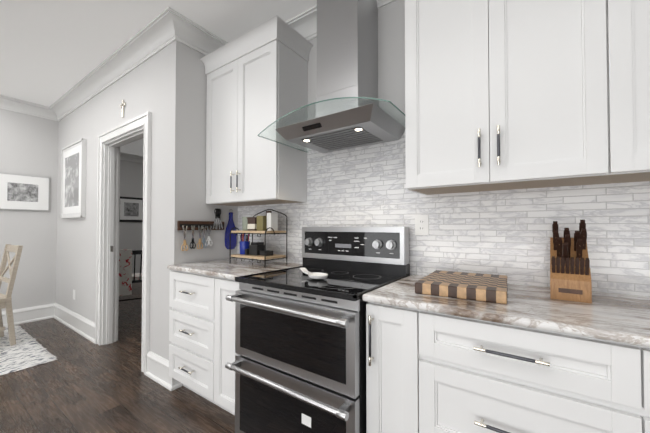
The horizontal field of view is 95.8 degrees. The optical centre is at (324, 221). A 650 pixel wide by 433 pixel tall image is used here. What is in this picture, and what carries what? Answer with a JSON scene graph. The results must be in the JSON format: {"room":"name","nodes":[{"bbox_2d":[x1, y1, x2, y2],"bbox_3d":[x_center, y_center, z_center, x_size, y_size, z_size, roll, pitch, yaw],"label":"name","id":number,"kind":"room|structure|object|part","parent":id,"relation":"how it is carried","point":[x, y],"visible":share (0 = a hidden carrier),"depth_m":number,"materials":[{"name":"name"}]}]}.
{"room":"kitchen","nodes":[
{"label":"kitchen","id":0,"kind":"room"},
{"bbox_2d":[0,109,58,310],"bbox_3d":[-5.180,-0.146,1.737,0.120,2.740,5.416,-1,-1,35],"label":"wall","id":1,"kind":"structure","parent":0,"point":[28,144],"depth_m":3.71,"materials":[{"name":"grey paint"}]},
{"bbox_2d":[0,172,49,210],"bbox_3d":[-3.752,-0.364,3.649,0.021,0.440,0.490,-1,-1,35],"label":"framed picture","id":2,"kind":"object","parent":1,"relation":"attached to","point":[24,192],"visible":0.97,"depth_m":3.65,"materials":[{"name":"white metal"}]},
{"bbox_2d":[2,303,52,326],"bbox_3d":[-5.118,1.131,1.672,0.030,0.185,5.416,-1,-1,35],"label":"baseboard","id":3,"kind":"structure","parent":1,"relation":"attached to","point":[41,312],"depth_m":3.69,"materials":[{"name":"white wood"}]},
{"bbox_2d":[0,95,59,121],"bbox_3d":[-5.083,-1.449,1.691,0.116,0.135,5.416,-1,-1,35],"label":"crown molding","id":4,"kind":"structure","parent":1,"relation":"attached to","point":[6,103],"depth_m":3.63,"materials":[{"name":"white wood"}]},
{"bbox_2d":[56,46,167,357],"bbox_3d":[-3.187,-0.113,3.719,4.883,2.740,0.120,-1,-1,35],"label":"wall","id":5,"kind":"structure","parent":0,"point":[142,88],"depth_m":2.93,"materials":[{"name":"grey paint"}]},
{"bbox_2d":[60,138,86,217],"bbox_3d":[-3.005,-0.487,3.499,0.760,0.880,0.040,-1,-1,35],"label":"framed picture","id":6,"kind":"object","parent":5,"relation":"attached to","point":[73,180],"visible":1,"depth_m":3.44,"materials":[{"name":"white"}]},
{"bbox_2d":[52,303,94,343],"bbox_3d":[-2.949,1.160,3.439,1.490,0.185,0.030,-1,-1,35],"label":"baseboard","id":7,"kind":"structure","parent":5,"relation":"attached to","point":[81,325],"depth_m":3.39,"materials":[{"name":"white wood"}]},
{"bbox_2d":[48,7,187,119],"bbox_3d":[-2.286,-1.428,2.964,2.989,0.135,0.116,-1,-1,35],"label":"crown molding","id":8,"kind":"structure","parent":5,"relation":"attached to","point":[167,26],"depth_m":2.60,"materials":[{"name":"white wood"}]},
{"bbox_2d":[120,100,125,117],"bbox_3d":[-1.884,-1.054,2.738,0.100,0.160,0.012,-1,-1,35],"label":"cross","id":9,"kind":"object","parent":5,"relation":"attached to","point":[123,104],"visible":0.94,"depth_m":2.73,"materials":[{"name":"silver metal"}]},
{"bbox_2d":[95,111,151,374],"bbox_3d":[-1.846,0.171,2.772,1.100,2.140,0.180,-1,-1,35],"label":"door frame","id":10,"kind":"structure","parent":5,"relation":"attached to","point":[112,141],"depth_m":2.98,"materials":[{"name":"white wood"}]},
{"bbox_2d":[145,351,178,390],"bbox_3d":[-1.270,1.141,2.268,0.403,0.185,0.044,-1,-1,35],"label":"baseboard","id":11,"kind":"structure","parent":5,"relation":"attached to","point":[157,368],"depth_m":2.25,"materials":[{"name":"white wood"}]},
{"bbox_2d":[0,282,234,432],"bbox_3d":[-1.433,1.247,1.272,10.900,0.060,9.600,-1,-1,35],"label":"floor","id":12,"kind":"structure","parent":0,"point":[81,384],"depth_m":2.09,"materials":[{"name":"brown wood"}]},
{"bbox_2d":[0,325,56,375],"bbox_3d":[-3.704,1.216,2.171,1.613,0.029,2.283,-1,-1,35],"label":"rug","id":13,"kind":"object","parent":12,"relation":"on","point":[26,350],"visible":0.9,"depth_m":2.72,"materials":[{"name":"white fabric"}]},
{"bbox_2d":[0,244,22,345],"bbox_3d":[-3.359,0.723,2.839,0.460,0.980,0.517,-1,-1,31],"label":"dining chair","id":14,"kind":"object","parent":13,"relation":"on","point":[5,300],"visible":1,"depth_m":2.91,"materials":[{"name":"brown wood"}]},
{"bbox_2d":[119,249,141,301],"bbox_3d":[-2.729,0.817,4.070,0.549,0.898,0.543,1,-1,-34],"label":"chair","id":15,"kind":"object","parent":12,"relation":"on","point":[127,278],"visible":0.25,"depth_m":3.85,"materials":[{"name":"black"}]},
{"bbox_2d":[169,270,240,414],"bbox_3d":[-0.640,0.789,2.152,0.822,0.885,0.654,-1,-1,35],"label":"base cabinet","id":16,"kind":"object","parent":12,"relation":"on","point":[202,353],"visible":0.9,"depth_m":1.91,"materials":[{"name":"white wood"}]},
{"bbox_2d":[167,258,302,279],"bbox_3d":[-0.633,0.331,2.163,0.830,0.030,0.639,-1,-1,35],"label":"countertop","id":17,"kind":"structure","parent":16,"relation":"on","point":[227,269],"depth_m":2.03,"materials":[{"name":"stone"}]},
{"bbox_2d":[230,209,286,266],"bbox_3d":[-0.505,0.107,2.221,0.388,0.420,0.228,-1,-1,35],"label":"wire rack","id":18,"kind":"object","parent":17,"relation":"on","point":[266,224],"visible":1,"depth_m":2.17,"materials":[{"name":"black metal"}]},
{"bbox_2d":[225,227,409,432],"bbox_3d":[-0.019,0.625,1.643,0.758,1.195,0.724,-1,-1,35],"label":"range","id":19,"kind":"object","parent":12,"relation":"on","point":[298,365],"visible":0.94,"depth_m":1.43,"materials":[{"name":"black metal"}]},
{"bbox_2d":[300,268,327,279],"bbox_3d":[-0.068,0.286,1.626,0.101,0.038,0.228,1,-1,-35],"label":"spoon rest","id":20,"kind":"object","parent":19,"relation":"on","point":[316,275],"visible":1,"depth_m":1.62,"materials":[{"name":"white ceramic"}]},
{"bbox_2d":[366,302,421,432],"bbox_3d":[0.438,0.776,1.417,0.220,0.884,0.618,-1,-1,35],"label":"base cabinet","id":21,"kind":"object","parent":12,"relation":"on","point":[393,333],"depth_m":1.17,"materials":[{"name":"white wood"}]},
{"bbox_2d":[422,311,649,432],"bbox_3d":[0.744,0.773,1.201,0.647,0.884,0.618,-1,-1,35],"label":"base cabinet","id":22,"kind":"object","parent":12,"relation":"on","point":[429,372],"depth_m":0.92,"materials":[{"name":"white wood"}]},
{"bbox_2d":[362,274,649,346],"bbox_3d":[1.189,0.310,0.884,2.086,0.030,0.639,-1,-1,35],"label":"countertop","id":23,"kind":"structure","parent":22,"relation":"on","point":[620,318],"depth_m":1.01,"materials":[{"name":"stone"}]},
{"bbox_2d":[415,270,506,303],"bbox_3d":[0.628,0.279,1.325,0.330,0.045,0.420,-1,-1,32],"label":"cutting board","id":24,"kind":"object","parent":23,"relation":"on","point":[478,287],"visible":0.96,"depth_m":1.19,"materials":[{"name":"brown wood"}]},
{"bbox_2d":[550,220,591,302],"bbox_3d":[0.999,0.146,1.204,0.120,0.308,0.264,-1,-1,38],"label":"knife block","id":25,"kind":"object","parent":23,"relation":"on","point":[570,275],"visible":1,"depth_m":1.13,"materials":[{"name":"brown wood"}]},
{"bbox_2d":[119,160,142,272],"bbox_3d":[-4.109,-0.066,6.548,0.120,2.740,3.450,-1,-1,35],"label":"wall","id":26,"kind":"structure","parent":0,"point":[131,185],"depth_m":6.34,"materials":[{"name":"grey paint"}]},
{"bbox_2d":[119,196,142,221],"bbox_3d":[-4.176,-0.265,6.328,0.026,0.530,0.520,-1,-1,35],"label":"framed picture","id":27,"kind":"object","parent":26,"relation":"attached to","point":[131,209],"visible":0.76,"depth_m":6.32,"materials":[{"name":"black"}]},
{"bbox_2d":[120,152,142,162],"bbox_3d":[-4.043,-1.370,6.459,0.116,0.135,3.344,-1,-1,35],"label":"crown molding","id":28,"kind":"structure","parent":26,"relation":"attached to","point":[123,156],"depth_m":6.31,"materials":[{"name":"white"}]},
{"bbox_2d":[0,0,316,155],"bbox_3d":[-1.433,-1.553,1.318,10.900,0.060,9.600,-1,-1,35],"label":"ceiling","id":29,"kind":"structure","parent":0,"point":[52,52],"depth_m":2.30,"materials":[{"name":"white paint"}]},
{"bbox_2d":[165,40,237,360],"bbox_3d":[-0.110,-0.113,3.747,0.120,2.740,3.704,-1,-1,35],"label":"wall","id":30,"kind":"structure","parent":0,"point":[186,136],"depth_m":2.28,"materials":[{"name":"grey paint"}]},
{"bbox_2d":[177,208,223,250],"bbox_3d":[-0.979,0.055,2.362,0.044,0.339,0.400,-1,-1,35],"label":"rail","id":31,"kind":"object","parent":30,"relation":"attached to","point":[204,226],"visible":0.96,"depth_m":2.34,"materials":[{"name":"brown wood"}]},
{"bbox_2d":[177,19,227,55],"bbox_3d":[-0.940,-1.438,2.381,0.116,0.135,0.450,-1,-1,35],"label":"crown molding","id":32,"kind":"structure","parent":30,"relation":"attached to","point":[199,39],"depth_m":2.33,"materials":[{"name":"white wood"}]},
{"bbox_2d":[225,212,236,248],"bbox_3d":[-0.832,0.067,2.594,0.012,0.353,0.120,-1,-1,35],"label":"bottle","id":33,"kind":"object","parent":30,"relation":"hanging from","point":[230,225],"visible":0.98,"depth_m":2.58,"materials":[{"name":"blue glass"}]},
{"bbox_2d":[307,0,404,126],"bbox_3d":[1.461,-0.155,1.168,5.657,2.740,0.120,-1,-1,35],"label":"wall","id":34,"kind":"structure","parent":0,"point":[391,52],"depth_m":1.85,"materials":[{"name":"grey paint"}]},
{"bbox_2d":[200,15,313,205],"bbox_3d":[-0.548,-0.732,2.275,0.861,1.171,0.388,-1,-1,35],"label":"upper cabinet","id":35,"kind":"object","parent":34,"relation":"attached to","point":[256,80],"visible":1,"depth_m":2.12,"materials":[{"name":"white wood"}]},
{"bbox_2d":[257,0,404,152],"bbox_3d":[0.080,-1.005,1.771,0.863,1.016,0.498,-1,-1,35],"label":"range hood","id":36,"kind":"object","parent":34,"relation":"attached to","point":[349,112],"visible":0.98,"depth_m":1.73,"materials":[{"name":"silver metal"}]},
{"bbox_3d":[0.080,-0.579,1.764,0.863,0.101,0.498,-1,-1,35],"label":"glass","id":37,"kind":"part","parent":36,"relation":"part of","materials":[{"name":"teal"}]},
{"bbox_2d":[286,0,395,40],"bbox_3d":[1.394,-1.459,1.092,5.417,0.135,0.116,-1,-1,35],"label":"crown molding","id":38,"kind":"structure","parent":34,"relation":"attached to","point":[305,23],"depth_m":2.16,"materials":[{"name":"white wood"}]},
{"bbox_2d":[237,131,649,296],"bbox_3d":[0.770,-0.126,1.574,3.816,0.905,0.008,-1,-1,35],"label":"tile backsplash","id":39,"kind":"structure","parent":34,"relation":"attached to","point":[508,234],"depth_m":1.55,"materials":[{"name":"tile"}]},
{"bbox_2d":[415,215,428,234],"bbox_3d":[0.563,0.019,1.708,0.078,0.118,0.007,-1,-1,35],"label":"electrical outlet plate","id":40,"kind":"object","parent":39,"relation":"attached to","point":[421,224],"visible":1,"depth_m":1.71,"materials":[{"name":"white plastic"}]},
{"bbox_2d":[405,0,640,194],"bbox_3d":[0.810,-0.747,1.358,0.790,1.169,0.328,-1,-1,35],"label":"upper cabinet","id":41,"kind":"object","parent":34,"relation":"attached to","point":[511,94],"depth_m":1.19,"materials":[{"name":"white wood"}]},
{"bbox_2d":[629,0,649,181],"bbox_3d":[1.383,-0.754,0.955,0.850,1.169,0.328,-1,-1,35],"label":"upper cabinet","id":42,"kind":"object","parent":34,"relation":"attached to","point":[645,4],"depth_m":0.98,"materials":[{"name":"white wood"}]}
]}

